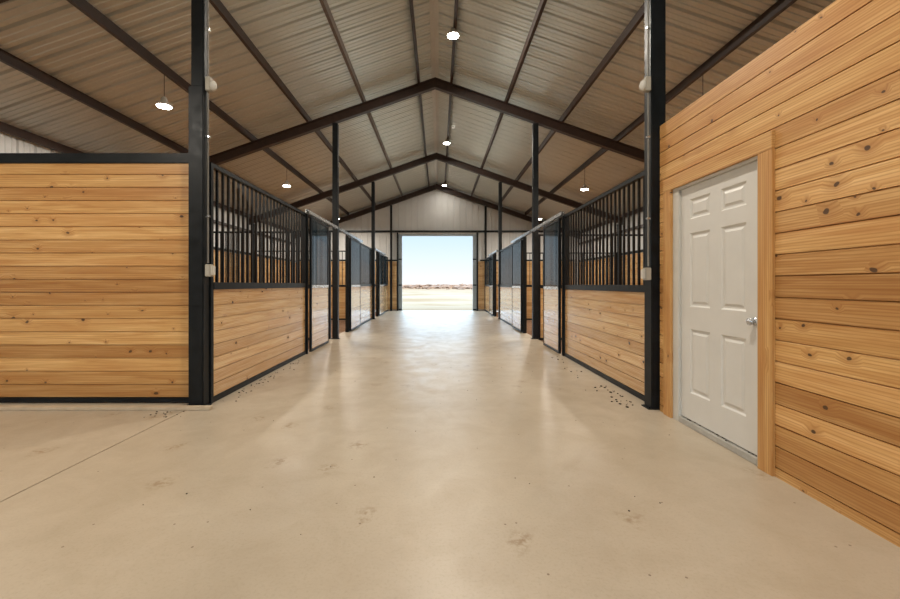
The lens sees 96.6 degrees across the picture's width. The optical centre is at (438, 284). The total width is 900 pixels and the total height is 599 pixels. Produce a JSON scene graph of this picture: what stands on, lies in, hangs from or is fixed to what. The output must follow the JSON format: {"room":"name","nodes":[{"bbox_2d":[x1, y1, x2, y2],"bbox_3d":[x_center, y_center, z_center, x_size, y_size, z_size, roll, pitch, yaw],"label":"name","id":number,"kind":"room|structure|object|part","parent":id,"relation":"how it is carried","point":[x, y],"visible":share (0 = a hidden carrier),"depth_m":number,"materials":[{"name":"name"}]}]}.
{"room":"farm building","nodes":[
{"label":"farm building","id":0,"kind":"room"},
{"bbox_2d":[0,132,290,259],"bbox_3d":[-7.230,-0.657,6.650,0.100,3.915,26.500,0,0,0],"label":"wall","id":1,"kind":"structure","parent":0,"point":[8,143],"depth_m":7.36,"materials":[{"name":"white metal"}]},
{"bbox_2d":[214,220,295,244],"bbox_3d":[-7.115,-2.000,6.650,0.110,0.080,26.300,0,0,0],"label":"beam","id":2,"kind":"structure","parent":1,"relation":"attached to","point":[225,224],"depth_m":14.04,"materials":[{"name":"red metal"}]},
{"bbox_2d":[214,247,295,261],"bbox_3d":[-7.115,-1.150,6.650,0.110,0.080,26.300,0,0,0],"label":"wall girt","id":3,"kind":"structure","parent":1,"relation":"attached to","point":[214,247],"depth_m":15.06,"materials":[{"name":"black paint"}]},
{"bbox_2d":[253,224,254,282],"bbox_3d":[-6.947,-0.485,15.050,0.135,3.570,0.140,0,0,0],"label":"wall column","id":4,"kind":"structure","parent":0,"point":[253,224],"depth_m":14.99,"materials":[{"name":"black metal"}]},
{"bbox_2d":[249,153,622,224],"bbox_3d":[-0.080,-3.583,15.050,14.080,2.694,0.130,0,0,0],"label":"rafter","id":5,"kind":"object","parent":4,"relation":"on","point":[436,156],"visible":0.81,"depth_m":15.04,"materials":[{"name":"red metal"}]},
{"bbox_3d":[-0.080,-4.790,15.050,0.260,0.250,0.044,0,0,0],"label":"ridge plate","id":6,"kind":"part","parent":5,"relation":"part of","materials":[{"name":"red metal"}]},
{"bbox_2d":[214,250,295,282],"bbox_3d":[-7.035,0.077,12.140,0.030,2.315,15.280,0,0,0],"label":"wall","id":7,"kind":"structure","parent":0,"point":[214,250],"depth_m":14.97,"materials":[{"name":"brown wood"}]},
{"bbox_2d":[0,0,835,230],"bbox_3d":[-0.080,-3.821,6.650,14.900,2.698,27.100,0,0,0],"label":"ceiling","id":8,"kind":"structure","parent":0,"point":[571,38],"depth_m":7.59,"materials":[{"name":"brown metal"}]},
{"bbox_2d":[0,121,290,230],"bbox_3d":[-7.095,-2.560,6.625,0.055,0.147,26.350,0,0,0],"label":"roof purlin","id":9,"kind":"structure","parent":8,"relation":"attached to","point":[5,128],"depth_m":7.12,"materials":[{"name":"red metal"}]},
{"bbox_2d":[0,48,317,219],"bbox_3d":[-5.770,-3.024,6.625,0.055,0.147,26.350,0,0,0],"label":"roof purlin","id":10,"kind":"structure","parent":8,"relation":"attached to","point":[6,58],"depth_m":6.46,"materials":[{"name":"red metal"}]},
{"bbox_2d":[66,0,348,214],"bbox_3d":[-4.445,-3.488,6.625,0.055,0.147,26.350,0,0,0],"label":"roof purlin","id":11,"kind":"structure","parent":8,"relation":"attached to","point":[85,7],"depth_m":6.35,"materials":[{"name":"red metal"}]},
{"bbox_2d":[156,74,172,109],"bbox_3d":[-4.445,-3.145,6.500,0.232,0.535,0.232,0,0,0],"label":"lamp","id":12,"kind":"object","parent":11,"relation":"hanging from","point":[163,103],"visible":1,"depth_m":6.47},
{"bbox_2d":[283,181,290,186],"bbox_3d":[-4.445,-3.145,11.750,0.232,0.535,0.232,0,0,0],"label":"lamp","id":13,"kind":"object","parent":11,"relation":"hanging from","point":[286,184],"visible":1,"depth_m":11.70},
{"bbox_2d":[209,0,375,204],"bbox_3d":[-3.120,-3.951,6.625,0.055,0.147,26.350,0,0,0],"label":"roof purlin","id":14,"kind":"structure","parent":8,"relation":"attached to","point":[218,5],"depth_m":7.25,"materials":[{"name":"red metal"}]},
{"bbox_2d":[319,0,402,195],"bbox_3d":[-1.795,-4.415,6.625,0.055,0.147,26.350,0,0,0],"label":"roof purlin","id":15,"kind":"structure","parent":8,"relation":"attached to","point":[324,4],"depth_m":8.10,"materials":[{"name":"red-brown painted steel"}]},
{"bbox_2d":[409,0,429,186],"bbox_3d":[-0.470,-4.879,6.625,0.055,0.147,26.350,0,0,0],"label":"roof purlin","id":16,"kind":"structure","parent":8,"relation":"attached to","point":[410,1],"depth_m":8.84,"materials":[{"name":"red metal"}]},
{"bbox_2d":[429,0,438,182],"bbox_3d":[-0.080,-5.058,6.650,0.170,0.035,26.500,0,0,0],"label":"trim","id":17,"kind":"structure","parent":8,"relation":"attached to","point":[433,4],"depth_m":9.19,"materials":[{"name":"grey metal"}]},
{"bbox_2d":[444,0,457,186],"bbox_3d":[0.310,-4.879,6.625,0.055,0.147,26.350,0,0,0],"label":"roof purlin","id":18,"kind":"structure","parent":8,"relation":"attached to","point":[456,1],"depth_m":8.96,"materials":[{"name":"red metal"}]},
{"bbox_2d":[447,27,458,39],"bbox_3d":[0.275,-4.753,7.550,0.232,0.163,0.232,0,0,0],"label":"lamp","id":19,"kind":"object","parent":18,"relation":"hanging from","point":[452,34],"visible":1,"depth_m":7.50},
{"bbox_2d":[471,0,546,195],"bbox_3d":[1.635,-4.415,6.625,0.055,0.147,26.350,0,0,0],"label":"roof purlin","id":20,"kind":"structure","parent":8,"relation":"attached to","point":[542,3],"depth_m":8.06,"materials":[{"name":"red metal"}]},
{"bbox_2d":[502,3,643,200],"bbox_3d":[2.960,-3.951,6.625,0.055,0.147,26.350,0,0,0],"label":"roof purlin","id":21,"kind":"structure","parent":8,"relation":"attached to","point":[638,17],"depth_m":7.44,"materials":[{"name":"red metal"}]},
{"bbox_2d":[558,171,642,219],"bbox_3d":[5.610,-3.024,6.625,0.055,0.147,26.350,0,0,0],"label":"roof purlin","id":22,"kind":"structure","parent":8,"relation":"attached to","point":[642,171],"depth_m":13.70,"materials":[{"name":"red metal"}]},
{"bbox_2d":[582,207,642,232],"bbox_3d":[6.935,-2.560,6.625,0.055,0.147,26.350,0,0,0],"label":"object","id":23,"kind":"structure","parent":8,"relation":"attached to","point":[641,207],"depth_m":15.05,"materials":[{"name":"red metal"}]},
{"bbox_2d":[525,0,796,214],"bbox_3d":[4.285,-3.488,6.625,0.055,0.147,26.350,0,0,0],"label":"roof purlin","id":24,"kind":"structure","parent":8,"relation":"attached to","point":[777,8],"depth_m":6.34,"materials":[{"name":"red metal"}]},
{"bbox_2d":[581,184,588,190],"bbox_3d":[4.285,-3.092,11.750,0.232,0.640,0.232,0,0,0],"label":"lamp","id":25,"kind":"object","parent":24,"relation":"hanging from","point":[584,188],"visible":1,"depth_m":11.70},
{"bbox_2d":[295,182,577,310],"bbox_3d":[-0.080,-1.905,19.935,14.200,6.410,0.070,0,0,0],"label":"wall","id":26,"kind":"structure","parent":0,"point":[436,209],"depth_m":19.90,"materials":[{"name":"white metal"}]},
{"bbox_2d":[300,261,396,308],"bbox_3d":[-4.460,0.043,19.850,4.840,2.385,0.060,0,0,0],"label":"wall","id":27,"kind":"structure","parent":26,"relation":"attached to","point":[394,263],"depth_m":19.82,"materials":[{"name":"brown wood"}]},
{"bbox_2d":[397,233,477,310],"bbox_3d":[-0.050,-0.630,19.895,4.020,3.860,0.250,0,0,0],"label":"door frame","id":28,"kind":"structure","parent":26,"relation":"in","point":[399,236],"depth_m":19.90,"materials":[{"name":"grey metal"}]},
{"bbox_3d":[-2.022,-0.630,19.835,0.075,3.860,0.130,0,0,0],"label":"post","id":29,"kind":"part","parent":28,"relation":"part of","materials":[{"name":"black metal"}]},
{"bbox_3d":[1.923,-0.630,19.835,0.075,3.860,0.130,0,0,0],"label":"post","id":30,"kind":"part","parent":28,"relation":"part of","materials":[{"name":"black metal"}]},
{"bbox_2d":[300,230,577,231],"bbox_3d":[-0.080,-2.625,19.840,14.100,0.090,0.100,0,0,0],"label":"wall girt","id":31,"kind":"structure","parent":26,"relation":"attached to","point":[300,230],"depth_m":19.79,"materials":[{"name":"black paint"}]},
{"bbox_2d":[478,261,542,308],"bbox_3d":[4.335,0.043,19.850,4.770,2.385,0.060,0,0,0],"label":"wall","id":32,"kind":"structure","parent":26,"relation":"attached to","point":[481,264],"depth_m":19.82,"materials":[{"name":"brown wood"}]},
{"bbox_2d":[0,311,899,598],"bbox_3d":[-0.080,1.375,6.700,14.200,0.150,26.600,0,0,0],"label":"floor","id":33,"kind":"structure","parent":0,"point":[426,492],"depth_m":2.47,"materials":[{"name":"concrete"}]},
{"bbox_2d":[0,153,187,401],"bbox_3d":[-4.710,-0.073,4.420,4.220,2.723,0.090,0,0,0],"label":"wall","id":34,"kind":"structure","parent":33,"relation":"on","point":[94,246],"depth_m":4.39,"materials":[{"name":"brown wood"}]},
{"bbox_3d":[-4.710,1.262,4.420,4.220,0.051,0.084,0,0,0],"label":"rail","id":35,"kind":"part","parent":34,"relation":"part of","materials":[{"name":"black paint"}]},
{"bbox_2d":[0,405,212,410],"bbox_3d":[-4.670,1.282,4.165,4.620,0.035,0.070,0,0,0],"label":"batten","id":36,"kind":"object","parent":33,"relation":"on","point":[2,407],"visible":1,"depth_m":4.13,"materials":[{"name":"beige concrete"}]},
{"bbox_2d":[187,0,211,404],"bbox_3d":[-2.565,-1.249,4.292,0.220,5.097,0.115,0,0,0],"label":"steel post","id":37,"kind":"object","parent":33,"relation":"on","point":[198,284],"visible":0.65,"depth_m":4.24,"materials":[{"name":"black metal"}]},
{"bbox_2d":[206,92,209,262],"bbox_3d":[-2.466,-1.145,4.290,0.036,1.830,0.028,0,0,0],"label":"conduit","id":38,"kind":"object","parent":37,"relation":"attached to","point":[207,135],"visible":1,"depth_m":4.28,"materials":[{"name":"metal"}]},
{"bbox_2d":[206,0,209,75],"bbox_3d":[-2.466,-3.012,4.290,0.036,1.564,0.028,0,0,0],"label":"conduit","id":39,"kind":"object","parent":37,"relation":"attached to","point":[207,28],"visible":1,"depth_m":4.28,"materials":[{"name":"metal"}]},
{"bbox_2d":[205,264,214,276],"bbox_3d":[-2.442,-0.150,4.290,0.082,0.130,0.070,0,0,0],"label":"outlet box","id":40,"kind":"object","parent":37,"relation":"attached to","point":[209,268],"visible":1,"depth_m":4.26,"materials":[{"name":"grey plastic"}]},
{"bbox_2d":[205,76,216,92],"bbox_3d":[-2.429,-2.140,4.290,0.108,0.150,0.072,0,0,0],"label":"sensor box","id":41,"kind":"object","parent":37,"relation":"attached to","point":[210,84],"visible":1,"depth_m":4.26,"materials":[{"name":"grey plastic"}]},
{"bbox_2d":[214,231,330,339],"bbox_3d":[-4.720,0.030,9.600,4.280,2.600,0.068,0,0,0],"label":"wall","id":42,"kind":"structure","parent":33,"relation":"on","point":[225,232],"depth_m":9.59,"materials":[{"name":"black metal"}]},
{"bbox_3d":[-4.720,0.680,9.600,4.190,1.180,0.044,0,0,0],"label":"wood panel","id":43,"kind":"part","parent":42,"relation":"part of","materials":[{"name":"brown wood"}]},
{"bbox_2d":[209,162,337,402],"bbox_3d":[-2.456,-0.041,6.930,0.168,2.682,5.140,0,0,0],"label":"stall","id":44,"kind":"object","parent":33,"relation":"on","point":[256,329],"visible":1,"depth_m":5.47,"materials":[{"name":"black paint"}]},
{"bbox_3d":[-2.500,0.646,5.920,0.044,1.183,3.030,0,0,0],"label":"wood panel","id":45,"kind":"part","parent":44,"relation":"part of","materials":[{"name":"brown wood"}]},
{"bbox_3d":[-2.500,0.015,5.920,0.072,0.080,3.030,0,0,0],"label":"rail","id":46,"kind":"part","parent":44,"relation":"part of","materials":[{"name":"black metal"}]},
{"bbox_3d":[-2.495,-0.025,7.520,0.090,2.650,0.070,0,0,0],"label":"door post","id":47,"kind":"part","parent":44,"relation":"part of","materials":[{"name":"black metal"}]},
{"bbox_3d":[-2.417,-0.005,8.160,0.045,2.550,1.200,0,0,0],"label":"sliding door","id":48,"kind":"part","parent":44,"relation":"part of","materials":[{"name":"black paint"}]},
{"bbox_3d":[-2.417,0.642,8.160,0.035,1.155,1.120,0,0,0],"label":"wood panel","id":49,"kind":"part","parent":44,"relation":"part of","materials":[{"name":"brown wood"}]},
{"bbox_3d":[-2.417,0.037,8.160,0.053,0.055,1.120,0,0,0],"label":"rail","id":50,"kind":"part","parent":44,"relation":"part of","materials":[{"name":"metal"}]},
{"bbox_2d":[257,251,344,319],"bbox_3d":[-4.720,0.030,15.050,4.280,2.600,0.068,0,0,0],"label":"wall","id":51,"kind":"structure","parent":33,"relation":"on","point":[341,287],"depth_m":15.03,"materials":[{"name":"black paint"}]},
{"bbox_3d":[-4.720,0.680,15.050,4.190,1.180,0.044,0,0,0],"label":"wood panel","id":52,"kind":"part","parent":51,"relation":"part of","materials":[{"name":"brown wood"}]},
{"bbox_2d":[331,123,339,338],"bbox_3d":[-2.462,-1.269,9.600,0.190,5.139,0.130,0,0,0],"label":"steel post","id":53,"kind":"object","parent":33,"relation":"on","point":[335,127],"visible":1,"depth_m":9.54,"materials":[{"name":"black metal"}]},
{"bbox_2d":[339,227,371,331],"bbox_3d":[-2.466,-0.041,12.330,0.197,2.682,5.302,0,0,-1],"label":"stall","id":54,"kind":"object","parent":33,"relation":"on","point":[358,256],"visible":1,"depth_m":11.88,"materials":[{"name":"black paint"}]},
{"bbox_3d":[-2.495,-0.025,10.970,0.090,2.650,0.070,0,0,0],"label":"door post","id":55,"kind":"part","parent":54,"relation":"part of","materials":[{"name":"black metal"}]},
{"bbox_3d":[-2.417,0.642,11.655,0.035,1.155,1.250,0,0,0],"label":"wood panel","id":56,"kind":"part","parent":54,"relation":"part of","materials":[{"name":"brown wood"}]},
{"bbox_3d":[-2.500,0.646,12.995,0.044,1.183,3.880,0,0,0],"label":"wood panel","id":57,"kind":"part","parent":54,"relation":"part of","materials":[{"name":"brown wood"}]},
{"bbox_2d":[371,182,374,318],"bbox_3d":[-2.450,-1.272,15.050,0.180,5.144,0.130,0,0,0],"label":"steel post","id":58,"kind":"object","parent":33,"relation":"on","point":[372,183],"visible":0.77,"depth_m":14.98,"materials":[{"name":"black metal"}]},
{"bbox_2d":[375,248,387,316],"bbox_3d":[-2.456,-0.041,17.405,0.168,2.682,4.550,0,0,0],"label":"stall","id":59,"kind":"object","parent":33,"relation":"on","point":[381,259],"visible":1,"depth_m":16.95,"materials":[{"name":"black paint"}]},
{"bbox_3d":[-2.495,-0.025,16.300,0.090,2.650,0.070,0,0,0],"label":"door post","id":60,"kind":"part","parent":59,"relation":"part of","materials":[{"name":"black metal"}]},
{"bbox_3d":[-2.417,-0.005,16.960,0.045,2.550,1.280,0,0,0],"label":"sliding door","id":61,"kind":"part","parent":59,"relation":"part of","materials":[{"name":"black paint"}]},
{"bbox_3d":[-2.417,0.642,16.960,0.035,1.155,1.200,0,0,0],"label":"wood panel","id":62,"kind":"part","parent":59,"relation":"part of","materials":[{"name":"brown wood"}]},
{"bbox_3d":[-2.500,0.646,18.010,0.044,1.183,3.250,0,0,0],"label":"wood panel","id":63,"kind":"part","parent":59,"relation":"part of","materials":[{"name":"brown wood"}]},
{"bbox_2d":[390,205,391,310],"bbox_3d":[-2.330,-1.301,19.740,0.100,5.202,0.080,0,0,0],"label":"wall column","id":64,"kind":"structure","parent":33,"relation":"on","point":[390,205],"depth_m":19.70,"materials":[{"name":"black metal"}]},
{"bbox_2d":[295,184,577,238],"bbox_3d":[-0.080,-3.583,19.720,14.080,2.694,0.130,0,0,0],"label":"rafter","id":65,"kind":"object","parent":64,"relation":"on","point":[436,186],"visible":0.78,"depth_m":19.71,"materials":[{"name":"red metal"}]},
{"bbox_2d":[143,350,756,534],"bbox_3d":[-0.274,1.272,5.010,5.224,0.061,5.856,0,0,0],"label":"crumbs","id":66,"kind":"object","parent":33,"relation":"on","point":[392,350],"visible":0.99,"depth_m":4.50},
{"bbox_2d":[485,206,486,258],"bbox_3d":[2.320,-1.275,19.740,0.100,5.150,0.080,0,0,0],"label":"wall column","id":67,"kind":"structure","parent":33,"relation":"on","point":[485,206],"depth_m":19.70,"materials":[{"name":"black metal"}]},
{"bbox_2d":[485,250,497,316],"bbox_3d":[2.266,-0.006,17.405,0.168,2.612,4.550,0,0,0],"label":"stall","id":68,"kind":"object","parent":33,"relation":"on","point":[490,262],"visible":1,"depth_m":17.02,"materials":[{"name":"black paint"}]},
{"bbox_3d":[2.310,0.661,18.010,0.044,1.153,3.250,0,0,0],"label":"wood panel","id":69,"kind":"part","parent":68,"relation":"part of","materials":[{"name":"brown wood"}]},
{"bbox_3d":[2.228,0.657,16.910,0.035,1.125,1.100,0,0,0],"label":"wood panel","id":70,"kind":"part","parent":68,"relation":"part of","materials":[{"name":"brown wood"}]},
{"bbox_3d":[2.228,0.030,16.910,0.045,2.480,1.180,0,0,0],"label":"sliding door","id":71,"kind":"part","parent":68,"relation":"part of","materials":[{"name":"black paint"}]},
{"bbox_3d":[2.305,0.010,16.300,0.090,2.580,0.070,0,0,0],"label":"door post","id":72,"kind":"part","parent":68,"relation":"part of","materials":[{"name":"black metal"}]},
{"bbox_2d":[498,182,501,318],"bbox_3d":[2.315,-1.268,15.050,0.180,5.136,0.130,0,0,0],"label":"steel post","id":73,"kind":"object","parent":33,"relation":"on","point":[499,183],"visible":0.68,"depth_m":14.98,"materials":[{"name":"black metal"}]},
{"bbox_2d":[500,230,531,332],"bbox_3d":[2.283,-0.006,12.330,0.194,2.612,5.302,0,0,1],"label":"stall","id":74,"kind":"object","parent":33,"relation":"on","point":[513,258],"visible":1,"depth_m":11.61,"materials":[{"name":"black paint"}]},
{"bbox_3d":[2.310,0.661,12.870,0.044,1.153,4.130,0,0,0],"label":"wood panel","id":75,"kind":"part","parent":74,"relation":"part of","materials":[{"name":"brown wood"}]},
{"bbox_3d":[2.228,0.657,11.395,0.035,1.125,1.230,0,0,0],"label":"wood panel","id":76,"kind":"part","parent":74,"relation":"part of","materials":[{"name":"brown wood"}]},
{"bbox_3d":[2.305,0.010,10.720,0.090,2.580,0.070,0,0,0],"label":"door post","id":77,"kind":"part","parent":74,"relation":"part of","materials":[{"name":"black metal"}]},
{"bbox_2d":[531,123,539,338],"bbox_3d":[2.315,-1.267,9.600,0.190,5.134,0.130,0,0,0],"label":"steel post","id":78,"kind":"object","parent":33,"relation":"on","point":[535,127],"visible":0.98,"depth_m":9.54,"materials":[{"name":"black metal"}]},
{"bbox_2d":[527,252,613,319],"bbox_3d":[4.545,0.065,15.050,4.310,2.530,0.068,0,0,0],"label":"wall","id":79,"kind":"structure","parent":33,"relation":"on","point":[529,287],"depth_m":15.03,"materials":[{"name":"black paint"}]},
{"bbox_3d":[4.545,0.680,15.050,4.220,1.180,0.044,0,0,0],"label":"wood panel","id":80,"kind":"part","parent":79,"relation":"part of","materials":[{"name":"brown wood"}]},
{"bbox_2d":[531,171,643,400],"bbox_3d":[2.266,-0.006,6.912,0.168,2.612,5.175,0,0,0],"label":"stall","id":81,"kind":"object","parent":33,"relation":"on","point":[603,325],"visible":0.95,"depth_m":5.77,"materials":[{"name":"black paint"}]},
{"bbox_3d":[2.228,0.657,7.900,0.035,1.125,1.000,0,0,0],"label":"wood panel","id":82,"kind":"part","parent":81,"relation":"part of","materials":[{"name":"brown wood"}]},
{"bbox_3d":[2.228,0.068,7.900,0.053,0.055,1.000,0,0,0],"label":"rail","id":83,"kind":"part","parent":81,"relation":"part of","materials":[{"name":"metal"}]},
{"bbox_3d":[2.228,0.030,7.900,0.045,2.480,1.080,0,0,0],"label":"sliding door","id":84,"kind":"part","parent":81,"relation":"part of","materials":[{"name":"black paint"}]},
{"bbox_3d":[2.305,0.010,7.320,0.090,2.580,0.070,0,0,0],"label":"door post","id":85,"kind":"part","parent":81,"relation":"part of","materials":[{"name":"black metal"}]},
{"bbox_3d":[2.310,0.661,5.803,0.044,1.153,2.865,0,0,0],"label":"wood panel","id":86,"kind":"part","parent":81,"relation":"part of","materials":[{"name":"brown wood"}]},
{"bbox_3d":[2.310,0.045,5.803,0.072,0.080,2.865,0,0,0],"label":"rail","id":87,"kind":"part","parent":81,"relation":"part of","materials":[{"name":"black metal"}]},
{"bbox_2d":[538,234,642,339],"bbox_3d":[4.545,0.065,9.600,4.310,2.530,0.068,0,0,0],"label":"wall","id":88,"kind":"structure","parent":33,"relation":"on","point":[540,235],"depth_m":9.58,"materials":[{"name":"black paint"}]},
{"bbox_3d":[4.545,0.680,9.600,4.220,1.180,0.044,0,0,0],"label":"wood panel","id":89,"kind":"part","parent":88,"relation":"part of","materials":[{"name":"brown wood"}]},
{"bbox_2d":[617,224,621,284],"bbox_3d":[6.787,-0.485,15.050,0.135,3.570,0.140,0,0,0],"label":"wall column","id":90,"kind":"structure","parent":33,"relation":"on","point":[617,224],"depth_m":14.98,"materials":[{"name":"black metal"}]},
{"bbox_2d":[641,0,665,409],"bbox_3d":[2.285,-1.270,4.235,0.210,5.141,0.150,0,0,0],"label":"steel post","id":91,"kind":"object","parent":33,"relation":"on","point":[657,8],"visible":0.65,"depth_m":4.16,"materials":[{"name":"black metal"}]},
{"bbox_2d":[639,76,650,92],"bbox_3d":[2.154,-2.090,4.190,0.108,0.150,0.072,0,0,0],"label":"sensor box","id":92,"kind":"object","parent":91,"relation":"attached to","point":[645,84],"visible":1,"depth_m":4.16,"materials":[{"name":"grey plastic"}]},
{"bbox_2d":[641,268,650,279],"bbox_3d":[2.167,-0.110,4.190,0.082,0.130,0.070,0,0,0],"label":"outlet box","id":93,"kind":"object","parent":91,"relation":"attached to","point":[645,272],"visible":1,"depth_m":4.16,"materials":[{"name":"grey plastic"}]},
{"bbox_2d":[646,92,650,265],"bbox_3d":[2.192,-1.100,4.190,0.036,1.820,0.028,0,0,0],"label":"conduit","id":94,"kind":"object","parent":91,"relation":"attached to","point":[648,218],"visible":1,"depth_m":4.18,"materials":[{"name":"metal"}]},
{"bbox_2d":[646,0,650,75],"bbox_3d":[2.192,-3.006,4.190,0.036,1.652,0.028,0,0,0],"label":"conduit","id":95,"kind":"object","parent":91,"relation":"attached to","point":[648,27],"visible":1,"depth_m":4.18,"materials":[{"name":"metal"}]},
{"bbox_3d":[2.285,1.285,4.235,0.210,0.030,0.150,0,0,0],"label":"plate","id":96,"kind":"part","parent":91,"relation":"part of","materials":[{"name":"black paint"}]},
{"bbox_3d":[-6.948,-0.485,9.600,0.135,3.570,0.140,0,0,0],"label":"wall column","id":97,"kind":"structure","parent":33,"relation":"on","visible":0},
{"bbox_2d":[209,77,643,165],"bbox_3d":[-0.080,-3.583,9.600,14.080,2.694,0.130,0,0,0],"label":"rafter","id":98,"kind":"object","parent":97,"relation":"on","point":[434,83],"visible":0.78,"depth_m":9.60,"materials":[{"name":"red metal"}]},
{"bbox_3d":[-0.080,-4.790,9.600,0.260,0.250,0.044,0,0,0],"label":"ridge plate","id":99,"kind":"part","parent":98,"relation":"part of","materials":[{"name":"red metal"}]},
{"bbox_2d":[582,212,642,258],"bbox_3d":[7.070,-0.657,6.650,0.100,3.915,26.500,0,0,0],"label":"wall","id":100,"kind":"structure","parent":0,"point":[641,212],"depth_m":15.30,"materials":[{"name":"white metal"}]},
{"bbox_2d":[582,224,642,243],"bbox_3d":[6.955,-2.000,6.650,0.110,0.080,26.300,0,0,0],"label":"wall girt","id":101,"kind":"structure","parent":100,"relation":"attached to","point":[641,224],"depth_m":14.83,"materials":[{"name":"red metal"}]},
{"bbox_2d":[585,249,642,260],"bbox_3d":[6.955,-1.150,6.650,0.110,0.080,26.300,0,0,0],"label":"wall girt","id":102,"kind":"structure","parent":100,"relation":"attached to","point":[641,249],"depth_m":14.84,"materials":[{"name":"black paint"}]},
{"bbox_2d":[585,252,642,284],"bbox_3d":[6.875,0.077,11.990,0.030,2.315,15.580,0,0,0],"label":"wall","id":103,"kind":"structure","parent":0,"point":[642,252],"depth_m":14.95,"materials":[{"name":"brown wood"}]},
{"bbox_2d":[660,0,899,546],"bbox_3d":[4.495,-0.165,0.315,4.430,2.930,7.630,0,0,0],"label":"wall","id":104,"kind":"structure","parent":0,"point":[828,90],"depth_m":2.33,"materials":[{"name":"brown wood"}]},
{"bbox_2d":[663,130,774,475],"bbox_3d":[2.325,0.127,3.373,0.170,2.347,1.315,0,0,0],"label":"door","id":105,"kind":"structure","parent":104,"relation":"in","point":[719,227],"depth_m":3.22,"materials":[{"name":"white wood"}]},
{"bbox_3d":[2.269,0.189,3.965,0.022,2.222,0.130,0,0,0],"label":"casing","id":106,"kind":"part","parent":105,"relation":"part of","materials":[{"name":"brown wood"}]},
{"bbox_3d":[2.268,-0.985,3.373,0.024,0.125,1.315,0,0,0],"label":"head casing","id":107,"kind":"part","parent":105,"relation":"part of","materials":[{"name":"brown wood"}]},
{"bbox_3d":[2.273,0.270,2.914,0.066,0.060,0.060,0,0,0],"label":"knob","id":108,"kind":"part","parent":105,"relation":"part of","materials":[{"name":"metal"}]},
{"bbox_3d":[2.269,0.189,2.777,0.022,2.222,0.125,0,0,0],"label":"casing","id":109,"kind":"part","parent":105,"relation":"part of","materials":[{"name":"brown wood"}]},
{"label":"outside","id":110,"kind":"structure","parent":0,"visible":0},
{"bbox_2d":[402,286,472,310],"bbox_3d":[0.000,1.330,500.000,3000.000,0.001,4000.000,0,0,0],"label":"ground","id":111,"kind":"structure","parent":110,"point":[414,299],"depth_m":35.55,"materials":[{"name":"beige sand"}]},
{"bbox_2d":[402,284,472,288],"bbox_3d":[-2.252,0.742,264.606,166.564,3.575,311.319,0,0,0],"label":"brush","id":112,"kind":"object","parent":111,"relation":"on","point":[427,286],"visible":0.34,"depth_m":148.95,"materials":[{"name":"brown plant"}]}
]}

